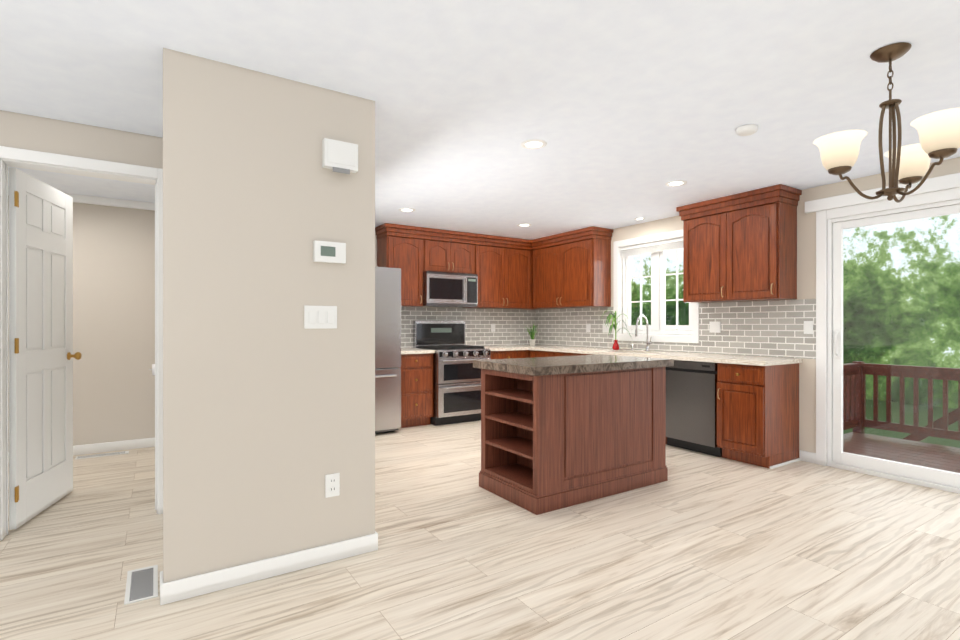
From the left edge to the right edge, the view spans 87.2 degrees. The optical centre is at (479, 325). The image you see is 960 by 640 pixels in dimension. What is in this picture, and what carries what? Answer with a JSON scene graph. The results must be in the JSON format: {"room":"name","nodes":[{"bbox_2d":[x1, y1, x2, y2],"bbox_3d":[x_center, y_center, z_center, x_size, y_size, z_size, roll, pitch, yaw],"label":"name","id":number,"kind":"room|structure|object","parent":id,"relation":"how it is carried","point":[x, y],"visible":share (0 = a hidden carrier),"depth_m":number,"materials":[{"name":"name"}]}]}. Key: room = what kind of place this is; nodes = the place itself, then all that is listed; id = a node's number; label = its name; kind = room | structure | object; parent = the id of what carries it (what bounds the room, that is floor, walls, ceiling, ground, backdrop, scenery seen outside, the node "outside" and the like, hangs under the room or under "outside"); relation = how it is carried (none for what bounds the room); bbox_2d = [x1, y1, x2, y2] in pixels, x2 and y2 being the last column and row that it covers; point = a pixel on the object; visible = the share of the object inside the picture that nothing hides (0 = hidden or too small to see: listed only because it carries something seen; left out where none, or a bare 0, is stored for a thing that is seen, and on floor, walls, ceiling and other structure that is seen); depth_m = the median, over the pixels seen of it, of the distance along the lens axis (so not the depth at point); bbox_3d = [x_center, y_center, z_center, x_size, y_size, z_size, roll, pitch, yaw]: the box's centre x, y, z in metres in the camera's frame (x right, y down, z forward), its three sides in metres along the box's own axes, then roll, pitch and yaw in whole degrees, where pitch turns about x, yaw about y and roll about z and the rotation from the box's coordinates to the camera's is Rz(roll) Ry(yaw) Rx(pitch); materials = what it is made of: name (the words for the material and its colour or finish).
{"room":"kitchen","nodes":[
{"label":"kitchen","id":0,"kind":"room"},
{"bbox_2d":[0,420,959,639],"bbox_3d":[-0.523,1.254,1.332,9.240,0.060,9.260,0,0,-33],"label":"floor","id":1,"kind":"structure","parent":0,"point":[699,546],"depth_m":2.57,"materials":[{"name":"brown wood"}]},
{"bbox_2d":[75,451,128,459],"bbox_3d":[-3.536,1.217,4.725,0.400,0.007,0.110,0,0,-33],"label":"floor vent","id":2,"kind":"object","parent":1,"relation":"in","point":[101,455],"visible":1,"depth_m":4.70,"materials":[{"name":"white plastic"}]},
{"bbox_2d":[124,565,157,604],"bbox_3d":[-1.597,1.220,2.382,0.125,0.007,0.350,0,0,-33],"label":"floor vent","id":3,"kind":"object","parent":1,"relation":"in","point":[141,584],"visible":1,"depth_m":2.36,"materials":[{"name":"white plastic"}]},
{"bbox_2d":[375,267,400,433],"bbox_3d":[-1.455,0.289,5.727,0.905,1.860,0.802,0,0,-33],"label":"refrigerator","id":4,"kind":"object","parent":1,"relation":"on","point":[387,349],"visible":0.29,"depth_m":5.60,"materials":[{"name":"silver metal"}]},
{"bbox_2d":[398,353,432,427],"bbox_3d":[-0.916,0.779,6.207,0.491,0.880,0.635,0,0,-33],"label":"base cabinet","id":5,"kind":"object","parent":1,"relation":"on","point":[416,389],"visible":0.67,"depth_m":5.99,"materials":[{"name":"brown wood"}]},
{"bbox_2d":[401,348,434,353],"bbox_3d":[-0.921,0.319,6.205,0.497,0.040,0.632,0,0,-33],"label":"countertop","id":6,"kind":"structure","parent":5,"relation":"on","point":[413,351],"depth_m":5.99,"materials":[{"name":"stone"}]},
{"bbox_2d":[413,321,490,425],"bbox_3d":[-0.354,0.581,6.488,0.752,1.275,0.754,0,0,-33],"label":"range","id":7,"kind":"object","parent":1,"relation":"on","point":[456,387],"visible":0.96,"depth_m":6.24,"materials":[{"name":"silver metal"}]},
{"bbox_2d":[490,350,525,358],"bbox_3d":[0.232,0.778,6.929,0.706,0.880,0.669,0,0,-33],"label":"base cabinet","id":8,"kind":"object","parent":1,"relation":"on","point":[514,354],"depth_m":6.71,"materials":[{"name":"brown wood"}]},
{"bbox_2d":[484,345,527,350],"bbox_3d":[0.205,0.318,6.932,0.660,0.040,0.634,0,0,-33],"label":"countertop","id":9,"kind":"structure","parent":8,"relation":"on","point":[503,347],"depth_m":6.73,"materials":[{"name":"stone"}]},
{"bbox_2d":[526,350,585,357],"bbox_3d":[1.185,0.778,6.579,0.669,0.880,1.107,0,0,-33],"label":"base cabinet","id":10,"kind":"object","parent":1,"relation":"on","point":[529,353],"depth_m":6.59,"materials":[{"name":"brown wood"}]},
{"bbox_2d":[514,345,802,365],"bbox_3d":[1.607,0.391,5.956,0.636,0.184,3.795,0,0,-33],"label":"countertop","id":11,"kind":"structure","parent":10,"relation":"on","point":[737,359],"depth_m":5.03,"materials":[{"name":"stone"}]},
{"bbox_2d":[526,324,541,345],"bbox_3d":[0.790,0.138,7.340,0.356,0.318,0.273,0,0,-33],"label":"potted plant","id":12,"kind":"object","parent":11,"relation":"on","point":[532,341],"visible":1,"depth_m":7.33,"materials":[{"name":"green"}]},
{"bbox_2d":[602,308,630,349],"bbox_3d":[1.619,0.047,6.109,0.368,0.504,0.424,0,0,-33],"label":"bamboo","id":13,"kind":"object","parent":11,"relation":"on","point":[615,346],"visible":1,"depth_m":6.09,"materials":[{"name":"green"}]},
{"bbox_2d":[635,315,651,350],"bbox_3d":[1.876,0.089,5.774,0.233,0.421,0.094,0,0,-33],"label":"faucet","id":14,"kind":"object","parent":11,"relation":"on","point":[647,332],"visible":1,"depth_m":5.82,"materials":[{"name":"silver metal"}]},
{"bbox_2d":[479,366,668,514],"bbox_3d":[0.732,0.771,3.886,1.320,0.901,0.690,0,0,-33],"label":"kitchen island","id":15,"kind":"object","parent":1,"relation":"on","point":[559,432],"depth_m":3.60,"materials":[{"name":"brown wood"}]},
{"bbox_2d":[473,354,672,377],"bbox_3d":[0.732,0.293,3.885,1.390,0.055,0.750,0,0,-33],"label":"island countertop","id":16,"kind":"structure","parent":15,"relation":"on","point":[581,364],"depth_m":3.61,"materials":[{"name":"stone"}]},
{"bbox_2d":[666,360,721,456],"bbox_3d":[2.235,0.783,5.005,0.612,0.875,0.594,0,0,-33],"label":"dishwasher","id":17,"kind":"object","parent":1,"relation":"on","point":[691,405],"visible":0.44,"depth_m":4.79,"materials":[{"name":"black"}]},
{"bbox_2d":[717,363,798,468],"bbox_3d":[2.506,0.781,4.567,0.635,0.880,0.429,0,0,-33],"label":"base cabinet","id":18,"kind":"object","parent":1,"relation":"on","point":[757,415],"visible":1,"depth_m":4.40,"materials":[{"name":"brown wood"}]},
{"bbox_2d":[0,0,959,582],"bbox_3d":[-0.523,-0.046,1.330,9.560,2.540,9.580,0,0,-33],"label":"wall","id":19,"kind":"structure","parent":0,"point":[226,116],"depth_m":2.51,"materials":[{"name":"beige paint"}]},
{"bbox_2d":[9,167,81,529],"bbox_3d":[-2.876,0.139,3.322,0.183,2.142,0.744,0,0,-18],"label":"bathroom door","id":20,"kind":"structure","parent":19,"relation":"in","point":[41,355],"depth_m":3.24,"materials":[{"name":"white wood"}]},
{"bbox_2d":[0,146,162,540],"bbox_3d":[-2.439,0.105,3.117,0.888,2.234,0.176,0,0,-33],"label":"door frame","id":21,"kind":"structure","parent":19,"relation":"attached to","point":[41,161],"depth_m":3.02,"materials":[{"name":"white wood"}]},
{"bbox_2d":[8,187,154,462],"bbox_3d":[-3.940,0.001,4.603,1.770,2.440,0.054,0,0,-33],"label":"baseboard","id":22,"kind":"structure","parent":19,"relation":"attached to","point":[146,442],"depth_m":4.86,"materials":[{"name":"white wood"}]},
{"bbox_2d":[149,364,154,374],"bbox_3d":[-2.821,0.391,4.453,0.167,0.098,0.100,0,0,-33],"label":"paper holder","id":23,"kind":"object","parent":19,"relation":"attached to","point":[153,369],"visible":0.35,"depth_m":4.39,"materials":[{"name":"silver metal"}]},
{"bbox_2d":[160,531,377,604],"bbox_3d":[-0.977,1.177,2.473,1.001,0.092,0.017,0,0,-33],"label":"baseboard","id":24,"kind":"structure","parent":19,"relation":"attached to","point":[196,585],"depth_m":2.42,"materials":[{"name":"white wood"}]},
{"bbox_2d":[304,305,336,328],"bbox_3d":[-0.813,-0.041,2.576,0.165,0.117,0.011,0,0,-33],"label":"switch plate","id":25,"kind":"object","parent":19,"relation":"attached to","point":[320,317],"visible":1,"depth_m":2.57,"materials":[{"name":"white plastic"}]},
{"bbox_2d":[313,240,345,263],"bbox_3d":[-0.772,-0.375,2.591,0.160,0.105,0.029,0,0,-33],"label":"thermostat","id":26,"kind":"object","parent":19,"relation":"attached to","point":[328,252],"visible":0.98,"depth_m":2.58,"materials":[{"name":"white plastic"}]},
{"bbox_2d":[325,473,339,497],"bbox_3d":[-0.763,0.829,2.609,0.073,0.117,0.010,0,0,-33],"label":"electrical outlet plate","id":27,"kind":"object","parent":19,"relation":"attached to","point":[332,485],"visible":1,"depth_m":2.60,"materials":[{"name":"white plastic"}]},
{"bbox_2d":[322,138,357,173],"bbox_3d":[-0.723,-0.865,2.611,0.175,0.165,0.049,0,0,-33],"label":"box","id":28,"kind":"object","parent":19,"relation":"attached to","point":[339,156],"visible":1,"depth_m":2.59,"materials":[{"name":"white plastic"}]},
{"bbox_2d":[376,231,426,306],"bbox_3d":[-1.000,-0.681,6.336,0.490,0.890,0.327,0,0,-33],"label":"upper cabinet","id":29,"kind":"object","parent":19,"relation":"attached to","point":[405,250],"depth_m":6.22,"materials":[{"name":"brown wood"}]},
{"bbox_2d":[399,208,414,211],"bbox_3d":[-0.770,-1.215,5.324,0.177,0.008,0.177,0,0,-42],"label":"recessed light","id":30,"kind":"object","parent":19,"relation":"in","point":[401,209],"depth_m":5.30,"materials":[{"name":"white"}]},
{"bbox_2d":[427,235,454,272],"bbox_3d":[-0.610,-0.902,6.587,0.438,0.450,0.327,0,0,-33],"label":"upper cabinet","id":31,"kind":"object","parent":19,"relation":"attached to","point":[440,248],"depth_m":6.46,"materials":[{"name":"brown wood"}]},
{"bbox_2d":[421,271,477,307],"bbox_3d":[-0.441,-0.459,6.621,0.752,0.430,0.451,0,0,-33],"label":"microwave","id":32,"kind":"object","parent":31,"relation":"attached to","point":[448,289],"visible":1,"depth_m":6.45,"materials":[{"name":"silver metal"}]},
{"bbox_2d":[455,239,474,273],"bbox_3d":[-0.341,-0.902,6.761,0.437,0.450,0.327,0,0,-33],"label":"upper cabinet","id":33,"kind":"object","parent":19,"relation":"attached to","point":[464,248],"depth_m":6.66,"materials":[{"name":"brown wood"}]},
{"bbox_2d":[401,307,532,347],"bbox_3d":[-0.238,0.031,7.018,2.550,0.530,0.009,0,0,-33],"label":"tile backsplash","id":34,"kind":"structure","parent":19,"relation":"attached to","point":[510,324],"depth_m":7.18,"materials":[{"name":"grey tile"}]},
{"bbox_2d":[491,324,494,331],"bbox_3d":[0.191,0.038,7.284,0.075,0.115,0.010,0,0,-33],"label":"outlet","id":35,"kind":"object","parent":34,"relation":"attached to","point":[492,325],"depth_m":7.28,"materials":[{"name":"white plastic"}]},
{"bbox_2d":[464,239,502,308],"bbox_3d":[0.073,-0.682,7.029,0.549,0.890,0.327,0,0,-33],"label":"upper cabinet","id":36,"kind":"object","parent":19,"relation":"attached to","point":[488,256],"depth_m":6.87,"materials":[{"name":"brown wood"}]},
{"bbox_2d":[503,243,530,309],"bbox_3d":[0.457,-0.682,7.232,0.548,0.890,0.403,0,0,-33],"label":"upper cabinet","id":37,"kind":"object","parent":19,"relation":"attached to","point":[516,256],"depth_m":7.13,"materials":[{"name":"brown wood"}]},
{"bbox_2d":[517,224,530,226],"bbox_3d":[0.540,-1.216,6.134,0.177,0.008,0.177,0,0,-39],"label":"recessed light","id":38,"kind":"object","parent":19,"relation":"in","point":[521,225],"depth_m":6.14,"materials":[{"name":"white"}]},
{"bbox_2d":[519,239,546,242],"bbox_3d":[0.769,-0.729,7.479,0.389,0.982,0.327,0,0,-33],"label":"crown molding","id":39,"kind":"structure","parent":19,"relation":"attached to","point":[520,240],"depth_m":7.13,"materials":[{"name":"brown wood"}]},
{"bbox_2d":[521,139,546,148],"bbox_3d":[0.361,-1.213,3.388,0.177,0.008,0.177,0,0,-39],"label":"recessed light","id":40,"kind":"object","parent":19,"relation":"in","point":[533,144],"depth_m":3.38,"materials":[{"name":"white"}]},
{"bbox_2d":[531,239,566,309],"bbox_3d":[1.035,-0.682,7.068,0.389,0.890,0.669,0,0,-33],"label":"upper cabinet","id":41,"kind":"object","parent":19,"relation":"attached to","point":[546,258],"depth_m":6.98,"materials":[{"name":"brown wood"}]},
{"bbox_2d":[563,235,610,307],"bbox_3d":[1.358,-0.682,6.625,0.327,0.890,0.657,0,0,-33],"label":"upper cabinet","id":42,"kind":"object","parent":19,"relation":"attached to","point":[570,269],"depth_m":6.40,"materials":[{"name":"brown wood"}]},
{"bbox_2d":[613,229,698,342],"bbox_3d":[2.075,-0.431,5.924,0.150,1.250,1.190,0,0,-33],"label":"kitchen window","id":43,"kind":"structure","parent":19,"relation":"in","point":[658,274],"depth_m":5.94,"materials":[{"name":"white wood"}]},
{"bbox_2d":[533,299,815,358],"bbox_3d":[1.901,0.032,6.079,0.010,0.530,3.908,0,0,-33],"label":"tile backsplash","id":44,"kind":"structure","parent":19,"relation":"attached to","point":[774,328],"depth_m":5.12,"materials":[{"name":"grey tile"}]},
{"bbox_2d":[586,324,589,331],"bbox_3d":[1.451,0.038,6.759,0.010,0.115,0.075,0,0,-33],"label":"outlet","id":45,"kind":"object","parent":44,"relation":"attached to","point":[587,325],"depth_m":6.76,"materials":[{"name":"white plastic"}]},
{"bbox_2d":[603,324,609,332],"bbox_3d":[1.624,0.039,6.491,0.010,0.115,0.120,0,0,-33],"label":"outlet","id":46,"kind":"object","parent":44,"relation":"attached to","point":[605,327],"depth_m":6.48,"materials":[{"name":"white plastic"}]},
{"bbox_2d":[709,322,720,332],"bbox_3d":[2.438,0.020,5.231,0.010,0.115,0.120,0,0,-33],"label":"outlet","id":47,"kind":"object","parent":44,"relation":"attached to","point":[714,327],"depth_m":5.22,"materials":[{"name":"white plastic"}]},
{"bbox_2d":[804,321,812,333],"bbox_3d":[2.921,0.021,4.483,0.010,0.115,0.075,0,0,-33],"label":"outlet","id":48,"kind":"object","parent":44,"relation":"attached to","point":[808,325],"depth_m":4.48,"materials":[{"name":"white plastic"}]},
{"bbox_2d":[665,180,686,186],"bbox_3d":[1.684,-1.214,4.326,0.177,0.008,0.177,0,0,33],"label":"recessed light","id":49,"kind":"object","parent":19,"relation":"in","point":[679,182],"depth_m":4.32,"materials":[{"name":"white"}]},
{"bbox_2d":[676,184,801,302],"bbox_3d":[2.465,-0.726,4.875,0.367,0.982,1.035,0,0,-33],"label":"upper cabinet","id":50,"kind":"object","parent":19,"relation":"attached to","point":[740,247],"visible":1,"depth_m":4.67,"materials":[{"name":"brown wood"}]},
{"bbox_2d":[735,124,757,135],"bbox_3d":[1.647,-1.199,3.112,0.124,0.034,0.124,0,0,-33],"label":"smoke detector","id":51,"kind":"object","parent":19,"relation":"attached to","point":[747,130],"visible":0.98,"depth_m":3.08,"materials":[{"name":"white plastic"}]},
{"bbox_2d":[770,450,803,468],"bbox_3d":[2.678,1.175,4.412,0.520,0.092,0.014,0,0,-33],"label":"baseboard","id":52,"kind":"structure","parent":19,"relation":"attached to","point":[801,458],"depth_m":4.46,"materials":[{"name":"white wood"}]},
{"bbox_2d":[805,173,959,465],"bbox_3d":[3.488,0.063,3.594,0.045,2.318,2.150,0,0,-33],"label":"door frame","id":53,"kind":"structure","parent":19,"relation":"attached to","point":[938,189],"depth_m":4.36,"materials":[{"name":"white wood"}]},
{"bbox_2d":[813,42,959,202],"bbox_3d":[1.858,-0.883,2.203,0.648,0.662,0.516,0,0,-33],"label":"chandelier","id":54,"kind":"object","parent":19,"relation":"hanging from","point":[939,134],"visible":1,"depth_m":2.19,"materials":[{"name":"white glass"}]},
{"bbox_2d":[827,199,959,493],"bbox_3d":[3.556,0.153,3.638,0.194,2.137,1.824,0,0,-33],"label":"patio door","id":55,"kind":"structure","parent":19,"relation":"in","point":[910,473],"depth_m":4.12,"materials":[{"name":"white"}]},
{"bbox_2d":[830,361,959,472],"bbox_3d":[4.840,1.981,4.166,2.515,3.180,6.200,0,0,-33],"label":"deck","id":56,"kind":"object","parent":19,"relation":"attached to","point":[917,455],"depth_m":5.63,"materials":[{"name":"brown wood"}]},
{"label":"outside","id":57,"kind":"structure","parent":0,"visible":0},
{"bbox_2d":[631,213,959,408],"bbox_3d":[24.433,-8.802,24.667,0.100,48.000,105.000,0,0,-33],"label":"trees","id":58,"kind":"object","parent":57,"point":[886,310],"depth_m":27.34,"materials":[{"name":"green plant"}]},
{"bbox_2d":[843,399,959,447],"bbox_3d":[12.312,4.307,16.852,28.760,0.200,105.000,0,0,-33],"label":"lawn","id":59,"kind":"structure","parent":57,"point":[882,408],"depth_m":22.68,"materials":[{"name":"green plant"}]}
]}

